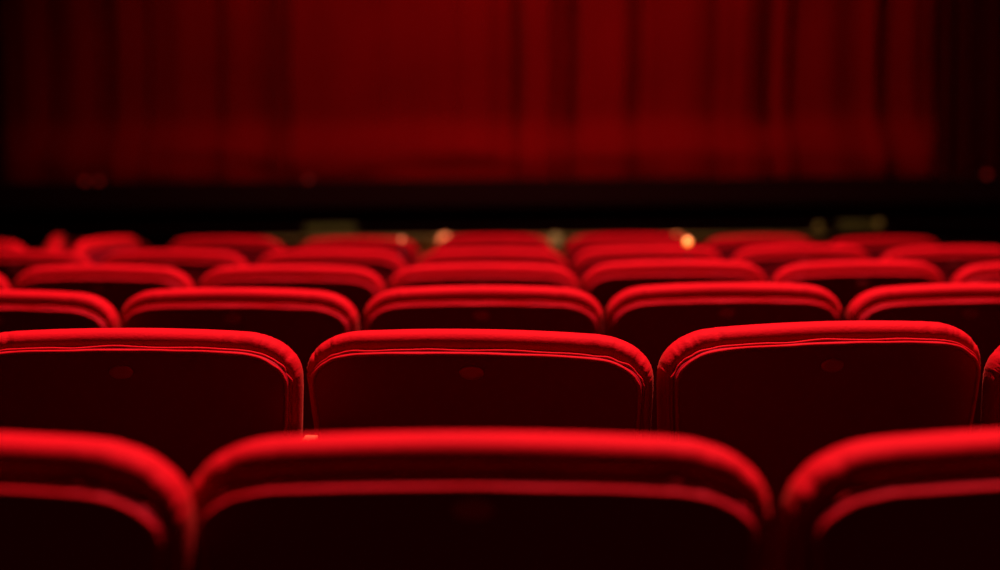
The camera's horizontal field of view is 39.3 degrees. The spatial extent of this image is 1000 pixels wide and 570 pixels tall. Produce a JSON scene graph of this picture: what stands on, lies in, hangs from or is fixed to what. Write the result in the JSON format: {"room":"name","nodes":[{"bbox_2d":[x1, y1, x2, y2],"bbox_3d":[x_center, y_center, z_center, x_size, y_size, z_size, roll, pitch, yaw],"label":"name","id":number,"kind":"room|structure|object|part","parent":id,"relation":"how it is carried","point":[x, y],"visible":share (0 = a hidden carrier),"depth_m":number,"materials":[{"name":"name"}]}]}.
{"room":"auditorium","nodes":[
{"label":"auditorium","id":0,"kind":"room"},
{"bbox_3d":[0.006,0.796,4.448,8.800,0.100,13.750,0,4,0],"label":"floor","id":1,"kind":"structure","parent":0,"visible":0},
{"bbox_2d":[0,275,11,289],"bbox_3d":[-1.631,0.356,4.179,0.543,0.843,0.338,0,4,12],"label":"chair","id":2,"kind":"object","parent":1,"relation":"on","point":[4,285],"visible":0.1,"depth_m":3.97,"materials":[{"name":"red fabric"}]},
{"bbox_2d":[0,240,25,249],"bbox_3d":[-2.158,0.227,5.884,0.551,0.851,0.338,0,4,12],"label":"chair","id":3,"kind":"object","parent":1,"relation":"on","point":[4,244],"visible":0.16,"depth_m":5.67,"materials":[{"name":"red fabric"}]},
{"bbox_2d":[0,250,92,289],"bbox_3d":[-1.645,0.291,5.027,0.561,0.845,0.338,0,4,12],"label":"chair","id":4,"kind":"object","parent":1,"relation":"on","point":[13,263],"visible":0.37,"depth_m":4.83,"materials":[{"name":"red fabric"}]},
{"bbox_3d":[-1.681,-0.053,4.841,0.040,0.022,0.007,0,4,12],"label":"number plate","id":5,"kind":"part","parent":4,"relation":"part of","materials":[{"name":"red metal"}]},
{"bbox_3d":[-1.664,0.117,4.929,0.561,0.483,0.136,0,4,12],"label":"backrest","id":6,"kind":"part","parent":4,"relation":"part of","materials":[{"name":"red fabric"}]},
{"bbox_2d":[44,234,67,251],"bbox_3d":[-2.158,0.190,6.447,0.338,0.839,0.486,-2,4,-15],"label":"chair","id":7,"kind":"object","parent":1,"relation":"on","point":[57,242],"visible":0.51,"depth_m":6.25,"materials":[{"name":"red fabric"}]},
{"bbox_2d":[0,290,119,332],"bbox_3d":[-1.097,0.419,3.313,0.537,0.839,0.338,0,4,9],"label":"chair","id":8,"kind":"object","parent":1,"relation":"on","point":[20,310],"visible":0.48,"depth_m":3.11,"materials":[{"name":"red fabric"}]},
{"bbox_2d":[0,432,195,569],"bbox_3d":[-0.550,0.550,1.484,0.562,0.848,0.337,0,4,7],"label":"chair","id":9,"kind":"object","parent":1,"relation":"on","point":[67,502],"visible":1,"depth_m":1.28,"materials":[{"name":"red fabric"}]},
{"bbox_2d":[14,265,193,327],"bbox_3d":[-1.118,0.353,4.180,0.546,0.842,0.338,0,4,10],"label":"chair","id":10,"kind":"object","parent":1,"relation":"on","point":[115,284],"visible":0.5,"depth_m":3.99,"materials":[{"name":"red fabric"}]},
{"bbox_3d":[-1.149,0.011,3.993,0.038,0.022,0.007,0,4,10],"label":"number plate","id":11,"kind":"part","parent":10,"relation":"part of","materials":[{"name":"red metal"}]},
{"bbox_3d":[-1.135,0.179,4.082,0.546,0.481,0.136,0,4,10],"label":"backrest","id":12,"kind":"part","parent":10,"relation":"part of","materials":[{"name":"red fabric"}]},
{"bbox_2d":[73,236,140,264],"bbox_3d":[-1.716,0.225,5.844,0.270,0.854,0.486,1,4,15],"label":"chair","id":13,"kind":"object","parent":1,"relation":"on","point":[96,250],"visible":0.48,"depth_m":5.71,"materials":[{"name":"red fabric"}]},
{"bbox_3d":[-1.651,0.043,5.812,0.109,0.488,0.486,1,4,15],"label":"backrest","id":14,"kind":"part","parent":13,"relation":"part of","materials":[{"name":"red fabric"}]},
{"bbox_2d":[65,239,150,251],"bbox_3d":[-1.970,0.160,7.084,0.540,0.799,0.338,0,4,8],"label":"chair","id":15,"kind":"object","parent":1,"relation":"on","point":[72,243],"visible":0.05,"depth_m":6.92,"materials":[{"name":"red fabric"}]},
{"bbox_2d":[0,328,303,489],"bbox_3d":[-0.578,0.481,2.376,0.555,0.850,0.339,0,4,4],"label":"chair","id":16,"kind":"object","parent":1,"relation":"on","point":[184,397],"visible":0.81,"depth_m":2.19,"materials":[{"name":"red fabric"}]},
{"bbox_3d":[-0.592,0.136,2.188,0.039,0.022,0.007,0,4,4],"label":"number plate","id":17,"kind":"part","parent":16,"relation":"part of","materials":[{"name":"red metal"}]},
{"bbox_3d":[-0.585,0.306,2.277,0.555,0.485,0.136,0,4,4],"label":"backrest","id":18,"kind":"part","parent":16,"relation":"part of","materials":[{"name":"red fabric"}]},
{"bbox_2d":[101,250,247,287],"bbox_3d":[-1.113,0.288,5.028,0.542,0.844,0.338,0,4,10],"label":"chair","id":19,"kind":"object","parent":1,"relation":"on","point":[195,264],"visible":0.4,"depth_m":4.84,"materials":[{"name":"red fabric"}]},
{"bbox_3d":[-1.129,0.114,4.929,0.542,0.482,0.136,0,4,10],"label":"backrest","id":20,"kind":"part","parent":19,"relation":"part of","materials":[{"name":"red fabric"}]},
{"bbox_2d":[168,237,283,265],"bbox_3d":[-1.104,0.217,5.886,0.492,0.854,0.338,0,4,7],"label":"chair","id":21,"kind":"object","parent":1,"relation":"on","point":[251,249],"visible":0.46,"depth_m":5.69,"materials":[{"name":"red fabric"}]},
{"bbox_3d":[-1.116,0.042,5.787,0.492,0.488,0.136,0,4,7],"label":"backrest","id":22,"kind":"part","parent":21,"relation":"part of","materials":[{"name":"red fabric"}]},
{"bbox_2d":[120,288,358,434],"bbox_3d":[-0.571,0.415,3.313,0.552,0.840,0.338,0,4,8],"label":"chair","id":23,"kind":"object","parent":1,"relation":"on","point":[301,319],"visible":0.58,"depth_m":3.12,"materials":[{"name":"red fabric"}]},
{"bbox_3d":[-0.597,0.074,3.126,0.039,0.022,0.007,0,4,8],"label":"number plate","id":24,"kind":"part","parent":23,"relation":"part of","materials":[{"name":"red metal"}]},
{"bbox_3d":[-0.585,0.242,3.215,0.552,0.480,0.136,0,4,8],"label":"backrest","id":25,"kind":"part","parent":23,"relation":"part of","materials":[{"name":"red fabric"}]},
{"bbox_2d":[199,265,384,330],"bbox_3d":[-0.584,0.351,4.181,0.547,0.838,0.338,0,4,7],"label":"chair","id":26,"kind":"object","parent":1,"relation":"on","point":[359,286],"visible":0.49,"depth_m":3.99,"materials":[{"name":"red fabric"}]},
{"bbox_3d":[-0.606,0.011,3.993,0.038,0.022,0.007,0,4,7],"label":"number plate","id":27,"kind":"part","parent":26,"relation":"part of","materials":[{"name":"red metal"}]},
{"bbox_3d":[-0.596,0.178,4.082,0.547,0.478,0.136,0,4,7],"label":"backrest","id":28,"kind":"part","parent":26,"relation":"part of","materials":[{"name":"red fabric"}]},
{"bbox_2d":[257,249,405,290],"bbox_3d":[-0.571,0.285,5.029,0.531,0.841,0.338,0,4,7],"label":"chair","id":29,"kind":"object","parent":1,"relation":"on","point":[384,264],"visible":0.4,"depth_m":4.84,"materials":[{"name":"red fabric"}]},
{"bbox_3d":[-0.583,0.112,4.930,0.531,0.480,0.136,0,4,7],"label":"backrest","id":30,"kind":"part","parent":29,"relation":"part of","materials":[{"name":"red fabric"}]},
{"bbox_2d":[300,237,418,267],"bbox_3d":[-0.566,0.217,5.887,0.498,0.847,0.338,0,4,5],"label":"chair","id":31,"kind":"object","parent":1,"relation":"on","point":[406,250],"visible":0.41,"depth_m":5.70,"materials":[{"name":"red fabric"}]},
{"bbox_2d":[189,431,769,569],"bbox_3d":[-0.014,0.549,1.485,0.554,0.842,0.337,0,4,3],"label":"chair","id":32,"kind":"object","parent":1,"relation":"on","point":[414,500],"visible":1,"depth_m":1.30,"materials":[{"name":"red fabric"}]},
{"bbox_3d":[-0.025,0.207,1.296,0.039,0.022,0.007,0,4,3],"label":"number plate","id":33,"kind":"part","parent":32,"relation":"part of","materials":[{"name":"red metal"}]},
{"bbox_2d":[307,329,652,435],"bbox_3d":[-0.011,0.480,2.375,0.560,0.844,0.339,0,4,11],"label":"chair","id":34,"kind":"object","parent":1,"relation":"on","point":[397,380],"visible":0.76,"depth_m":2.19,"materials":[{"name":"red fabric"}]},
{"bbox_3d":[-0.044,0.138,2.188,0.039,0.022,0.007,0,4,11],"label":"number plate","id":35,"kind":"part","parent":34,"relation":"part of","materials":[{"name":"red metal"}]},
{"bbox_2d":[364,286,602,334],"bbox_3d":[-0.030,0.411,3.314,0.542,0.841,0.338,0,4,3],"label":"chair","id":36,"kind":"object","parent":1,"relation":"on","point":[535,308],"visible":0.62,"depth_m":3.13,"materials":[{"name":"red fabric"}]},
{"bbox_3d":[-0.041,0.069,3.125,0.038,0.022,0.007,0,4,3],"label":"number plate","id":37,"kind":"part","parent":36,"relation":"part of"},
{"bbox_2d":[388,264,578,289],"bbox_3d":[-0.040,0.347,4.182,0.550,0.838,0.338,0,4,3],"label":"chair","id":38,"kind":"object","parent":1,"relation":"on","point":[448,274],"visible":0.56,"depth_m":4.00,"materials":[{"name":"red fabric"}]},
{"bbox_2d":[418,248,566,269],"bbox_3d":[-0.019,0.281,5.030,0.524,0.840,0.338,0,4,3],"label":"chair","id":39,"kind":"object","parent":1,"relation":"on","point":[476,255],"visible":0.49,"depth_m":4.84,"materials":[{"name":"red fabric"}]},
{"bbox_2d":[434,235,552,250],"bbox_3d":[-0.020,0.209,5.887,0.487,0.854,0.338,0,4,2],"label":"chair","id":40,"kind":"object","parent":1,"relation":"on","point":[465,241],"visible":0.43,"depth_m":5.70,"materials":[{"name":"red fabric"}]},
{"bbox_2d":[0,177,999,250],"bbox_3d":[-0.002,-0.205,9.933,8.760,1.066,2.560,0,4,0],"label":"stage","id":41,"kind":"object","parent":1,"relation":"on","point":[956,211],"visible":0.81,"depth_m":8.69,"materials":[{"name":"black"}]},
{"bbox_2d":[81,178,90,183],"bbox_3d":[-2.595,-0.651,8.774,0.050,0.035,0.060,0,4,0],"label":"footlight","id":42,"kind":"object","parent":41,"relation":"on","point":[83,180],"visible":1,"depth_m":8.76,"materials":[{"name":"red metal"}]},
{"bbox_2d":[95,178,104,183],"bbox_3d":[-2.506,-0.651,8.774,0.050,0.035,0.060,0,4,0],"label":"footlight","id":43,"kind":"object","parent":41,"relation":"on","point":[97,180],"visible":1,"depth_m":8.76,"materials":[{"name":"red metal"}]},
{"bbox_2d":[304,177,312,181],"bbox_3d":[-1.199,-0.661,8.774,0.050,0.035,0.060,0,4,0],"label":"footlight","id":44,"kind":"object","parent":41,"relation":"on","point":[306,179],"visible":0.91,"depth_m":8.76,"materials":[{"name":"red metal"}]},
{"bbox_2d":[304,225,356,235],"bbox_3d":[-1.050,-0.336,8.669,0.322,0.070,0.060,0,4,0],"label":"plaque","id":45,"kind":"object","parent":41,"relation":"attached to","point":[312,230],"visible":0.97,"depth_m":8.66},
{"bbox_2d":[288,0,532,180],"bbox_3d":[-0.615,-3.004,9.274,1.691,4.600,0.472,0,4,0],"label":"stage curtain","id":46,"kind":"object","parent":41,"relation":"on","point":[378,89],"visible":1,"depth_m":9.39,"materials":[{"name":"fabric"}]},
{"bbox_2d":[2,0,935,183],"bbox_3d":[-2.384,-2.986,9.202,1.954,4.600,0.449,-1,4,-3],"label":"stage curtain","id":47,"kind":"object","parent":41,"relation":"on","point":[111,90],"visible":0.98,"depth_m":9.39,"materials":[{"name":"fabric"}]},
{"bbox_3d":[-0.003,-0.443,8.661,8.760,0.200,0.060,0,4,0],"label":"moulding","id":48,"kind":"part","parent":41,"relation":"part of","materials":[{"name":"black"}]},
{"bbox_2d":[532,0,772,178],"bbox_3d":[1.013,-3.015,9.259,1.632,4.600,0.446,0,4,0],"label":"stage curtain","id":49,"kind":"object","parent":41,"relation":"on","point":[622,88],"visible":1,"depth_m":9.38,"materials":[{"name":"fabric"}]},
{"bbox_2d":[810,223,821,232],"bbox_3d":[1.939,-0.343,8.590,0.044,0.081,0.184,0,4,0],"label":"globe lamp","id":50,"kind":"object","parent":41,"relation":"attached to","point":[818,226],"visible":0.93,"depth_m":8.51,"materials":[{"name":"yellow"}]},
{"bbox_3d":[1.939,-0.356,8.518,0.044,0.044,0.044,0,4,0],"label":"globe","id":51,"kind":"part","parent":50,"relation":"part of","materials":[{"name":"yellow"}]},
{"bbox_2d":[766,0,933,176],"bbox_3d":[2.351,-3.024,9.251,1.138,4.600,0.405,0,4,0],"label":"stage curtain","id":52,"kind":"object","parent":41,"relation":"on","point":[849,88],"visible":0.95,"depth_m":9.39,"materials":[{"name":"fabric"}]},
{"bbox_2d":[837,221,875,232],"bbox_3d":[2.211,-0.360,8.669,0.236,0.070,0.060,0,4,0],"label":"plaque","id":53,"kind":"object","parent":41,"relation":"attached to","point":[847,226],"visible":0.95,"depth_m":8.66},
{"bbox_2d":[872,220,881,230],"bbox_3d":[2.304,-0.363,8.588,0.044,0.081,0.184,0,4,0],"label":"globe lamp","id":54,"kind":"object","parent":41,"relation":"attached to","point":[878,223],"visible":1,"depth_m":8.50,"materials":[{"name":"yellow"}]},
{"bbox_3d":[2.304,-0.376,8.517,0.044,0.044,0.044,0,4,0],"label":"globe","id":55,"kind":"part","parent":54,"relation":"part of","materials":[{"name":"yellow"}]},
{"bbox_2d":[933,0,999,177],"bbox_3d":[3.244,-3.001,9.010,0.828,4.600,0.157,0,4,0],"label":"drape","id":56,"kind":"object","parent":41,"relation":"on","point":[967,32],"visible":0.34,"depth_m":9.13,"materials":[{"name":"red fabric"}]},
{"bbox_2d":[980,172,990,176],"bbox_3d":[3.044,-0.692,8.774,0.050,0.035,0.060,0,4,0],"label":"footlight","id":57,"kind":"object","parent":41,"relation":"on","point":[982,174],"visible":0.91,"depth_m":8.76,"materials":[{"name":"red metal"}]},
{"bbox_2d":[261,233,830,260],"bbox_3d":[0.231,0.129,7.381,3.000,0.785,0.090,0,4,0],"label":"chairs","id":58,"kind":"object","parent":1,"relation":"on","point":[427,244],"visible":0.1,"depth_m":7.31,"materials":[{"name":"red fabric"}]},
{"bbox_3d":[-0.929,0.128,7.379,0.520,0.705,0.042,0,4,0],"label":"panel","id":59,"kind":"part","parent":58,"relation":"part of","materials":[{"name":"red fabric"}]},
{"bbox_3d":[-0.349,0.123,7.379,0.520,0.705,0.042,0,4,0],"label":"panel","id":60,"kind":"part","parent":58,"relation":"part of","materials":[{"name":"red fabric"}]},
{"bbox_2d":[438,234,449,241],"bbox_3d":[-0.285,-0.204,7.274,0.068,0.126,0.146,0,4,0],"label":"globe lamp","id":61,"kind":"object","parent":58,"relation":"attached to","point":[442,236],"visible":0.3,"depth_m":7.21,"materials":[{"name":"orange"}]},
{"bbox_3d":[0.228,-0.251,7.352,3.000,0.024,0.090,0,4,0],"label":"rail","id":62,"kind":"part","parent":58,"relation":"part of","materials":[{"name":"red fabric"}]},
{"bbox_2d":[549,233,561,252],"bbox_3d":[0.288,-0.208,7.274,0.068,0.126,0.146,0,4,0],"label":"globe lamp","id":63,"kind":"object","parent":58,"relation":"attached to","point":[555,239],"visible":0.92,"depth_m":7.21,"materials":[{"name":"yellow"}]},
{"bbox_3d":[0.287,-0.234,7.233,0.068,0.068,0.068,0,4,0],"label":"globe","id":64,"kind":"part","parent":63,"relation":"part of","materials":[{"name":"yellow"}]},
{"bbox_3d":[0.231,0.119,7.379,0.520,0.705,0.042,0,4,0],"label":"panel","id":65,"kind":"part","parent":58,"relation":"part of","materials":[{"name":"red fabric"}]},
{"bbox_3d":[0.811,0.115,7.379,0.520,0.705,0.042,0,4,0],"label":"panel","id":66,"kind":"part","parent":58,"relation":"part of","materials":[{"name":"red fabric"}]},
{"bbox_3d":[1.101,0.134,7.382,0.060,0.763,0.060,0,4,0],"label":"post","id":67,"kind":"part","parent":58,"relation":"part of","materials":[{"name":"red fabric"}]},
{"bbox_3d":[1.681,0.129,7.382,0.060,0.763,0.060,0,4,0],"label":"post","id":68,"kind":"part","parent":58,"relation":"part of","materials":[{"name":"red fabric"}]},
{"bbox_2d":[565,234,694,273],"bbox_3d":[0.535,0.205,5.887,0.536,0.854,0.338,0,4,0],"label":"chair","id":69,"kind":"object","parent":1,"relation":"on","point":[577,245],"visible":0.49,"depth_m":5.70,"materials":[{"name":"red fabric"}]},
{"bbox_2d":[573,246,721,290],"bbox_3d":[0.514,0.275,5.030,0.523,0.845,0.338,0,4,-1],"label":"chair","id":70,"kind":"object","parent":1,"relation":"on","point":[586,260],"visible":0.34,"depth_m":4.85,"materials":[{"name":"red fabric"}]},
{"bbox_2d":[581,260,766,334],"bbox_3d":[0.501,0.340,4.182,0.534,0.844,0.338,0,4,-1],"label":"chair","id":71,"kind":"object","parent":1,"relation":"on","point":[603,282],"visible":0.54,"depth_m":4.00,"materials":[{"name":"red fabric"}]},
{"bbox_3d":[0.501,0.166,4.082,0.534,0.482,0.136,0,4,-1],"label":"backrest","id":72,"kind":"part","parent":71,"relation":"part of","materials":[{"name":"red fabric"}]},
{"bbox_3d":[0.501,-0.003,3.993,0.038,0.022,0.007,0,4,-1],"label":"number plate","id":73,"kind":"part","parent":71,"relation":"part of","materials":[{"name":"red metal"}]},
{"bbox_2d":[684,238,690,259],"bbox_3d":[0.615,0.287,4.595,0.100,0.884,0.100,0,4,0],"label":"light","id":74,"kind":"object","parent":1,"relation":"on","point":[687,241],"visible":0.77,"depth_m":4.55,"materials":[{"name":"orange"}]},
{"bbox_3d":[0.611,-0.141,4.563,0.025,0.025,0.025,0,4,0],"label":"globe","id":75,"kind":"part","parent":74,"relation":"part of","materials":[{"name":"orange glass"}]},
{"bbox_2d":[605,283,841,435],"bbox_3d":[0.503,0.405,3.314,0.535,0.844,0.338,-1,4,-2],"label":"chair","id":76,"kind":"object","parent":1,"relation":"on","point":[650,318],"visible":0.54,"depth_m":3.13,"materials":[{"name":"red fabric"}]},
{"bbox_3d":[0.505,0.232,3.215,0.534,0.482,0.136,-1,4,-2],"label":"backrest","id":77,"kind":"part","parent":76,"relation":"part of","materials":[{"name":"red fabric"}]},
{"bbox_3d":[0.506,0.063,3.125,0.038,0.022,0.007,-1,4,-2],"label":"number plate","id":78,"kind":"part","parent":76,"relation":"part of","materials":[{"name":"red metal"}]},
{"bbox_2d":[704,235,811,260],"bbox_3d":[1.048,0.207,5.887,0.464,0.844,0.338,-1,4,-6],"label":"chair","id":79,"kind":"object","parent":1,"relation":"on","point":[727,247],"visible":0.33,"depth_m":5.70,"materials":[{"name":"red fabric"}]},
{"bbox_3d":[1.056,0.033,5.787,0.464,0.482,0.136,-1,4,-6],"label":"backrest","id":80,"kind":"part","parent":79,"relation":"part of","materials":[{"name":"red fabric"}]},
{"bbox_2d":[731,245,869,282],"bbox_3d":[1.035,0.271,5.029,0.498,0.844,0.338,-1,4,-7],"label":"chair","id":81,"kind":"object","parent":1,"relation":"on","point":[769,260],"visible":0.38,"depth_m":4.84,"materials":[{"name":"red fabric"}]},
{"bbox_3d":[1.044,0.097,4.930,0.498,0.482,0.136,-1,4,-7],"label":"backrest","id":82,"kind":"part","parent":81,"relation":"part of","materials":[{"name":"red fabric"}]},
{"bbox_2d":[656,321,980,569],"bbox_3d":[0.491,0.472,2.374,0.540,0.852,0.339,-1,4,-11],"label":"chair","id":83,"kind":"object","parent":1,"relation":"on","point":[778,397],"visible":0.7,"depth_m":2.20,"materials":[{"name":"red fabric"}]},
{"bbox_3d":[0.506,0.297,2.276,0.540,0.487,0.136,-1,4,-11],"label":"backrest","id":84,"kind":"part","parent":83,"relation":"part of","materials":[{"name":"red fabric"}]},
{"bbox_3d":[0.519,0.126,2.188,0.038,0.022,0.007,-1,4,-11],"label":"number plate","id":85,"kind":"part","parent":83,"relation":"part of","materials":[{"name":"red metal"}]},
{"bbox_2d":[771,261,942,320],"bbox_3d":[1.016,0.339,4.181,0.509,0.839,0.338,-1,4,-7],"label":"chair","id":86,"kind":"object","parent":1,"relation":"on","point":[845,280],"visible":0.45,"depth_m":4.00,"materials":[{"name":"red fabric"}]},
{"bbox_3d":[1.025,0.166,4.082,0.509,0.479,0.136,-1,4,-7],"label":"backrest","id":87,"kind":"part","parent":86,"relation":"part of","materials":[{"name":"red fabric"}]},
{"bbox_3d":[1.034,-0.002,3.993,0.036,0.022,0.007,-1,4,-7],"label":"number plate","id":88,"kind":"part","parent":86,"relation":"part of","materials":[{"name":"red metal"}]},
{"bbox_2d":[829,237,938,260],"bbox_3d":[1.553,0.208,5.886,0.497,0.834,0.338,-1,4,-9],"label":"chair","id":89,"kind":"object","parent":1,"relation":"on","point":[875,248],"visible":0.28,"depth_m":5.70,"materials":[{"name":"red fabric"}]},
{"bbox_3d":[1.565,0.036,5.788,0.497,0.476,0.136,-1,4,-9],"label":"backrest","id":90,"kind":"part","parent":89,"relation":"part of","materials":[{"name":"red fabric"}]},
{"bbox_2d":[781,429,999,569],"bbox_3d":[0.532,0.544,1.484,0.561,0.843,0.337,-1,4,-7],"label":"chair","id":91,"kind":"object","parent":1,"relation":"on","point":[925,501],"visible":1,"depth_m":1.28,"materials":[{"name":"red fabric"}]},
{"bbox_2d":[845,283,999,429],"bbox_3d":[1.031,0.404,3.313,0.546,0.839,0.338,-1,4,-8],"label":"chair","id":92,"kind":"object","parent":1,"relation":"on","point":[972,308],"visible":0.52,"depth_m":3.12,"materials":[{"name":"red fabric"}]},
{"bbox_3d":[1.042,0.231,3.215,0.546,0.479,0.136,-1,4,-8],"label":"backrest","id":93,"kind":"part","parent":92,"relation":"part of","materials":[{"name":"red fabric"}]},
{"bbox_3d":[1.052,0.063,3.126,0.038,0.022,0.007,-1,4,-8],"label":"number plate","id":94,"kind":"part","parent":92,"relation":"part of","materials":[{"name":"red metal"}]},
{"bbox_2d":[880,246,999,283],"bbox_3d":[1.547,0.272,5.028,0.522,0.836,0.338,-1,4,-10],"label":"chair","id":95,"kind":"object","parent":1,"relation":"on","point":[948,261],"visible":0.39,"depth_m":4.84,"materials":[{"name":"red fabric"}]},
{"bbox_3d":[1.560,0.099,4.930,0.522,0.478,0.136,-1,4,-10],"label":"backrest","id":96,"kind":"part","parent":95,"relation":"part of","materials":[{"name":"red fabric"}]},
{"bbox_3d":[1.573,-0.068,4.841,0.037,0.022,0.007,-1,4,-10],"label":"number plate","id":97,"kind":"part","parent":95,"relation":"part of","materials":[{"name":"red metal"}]},
{"bbox_2d":[951,263,999,282],"bbox_3d":[1.523,0.337,4.181,0.519,0.834,0.338,-1,4,-10],"label":"chair","id":98,"kind":"object","parent":1,"relation":"on","point":[989,272],"visible":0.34,"depth_m":3.97,"materials":[{"name":"red fabric"}]},
{"bbox_2d":[981,346,999,429],"bbox_3d":[1.007,0.471,2.374,0.557,0.847,0.339,-1,4,-12],"label":"chair","id":99,"kind":"object","parent":1,"relation":"on","point":[990,407],"visible":0.2,"depth_m":2.17,"materials":[{"name":"red fabric"}]}
]}

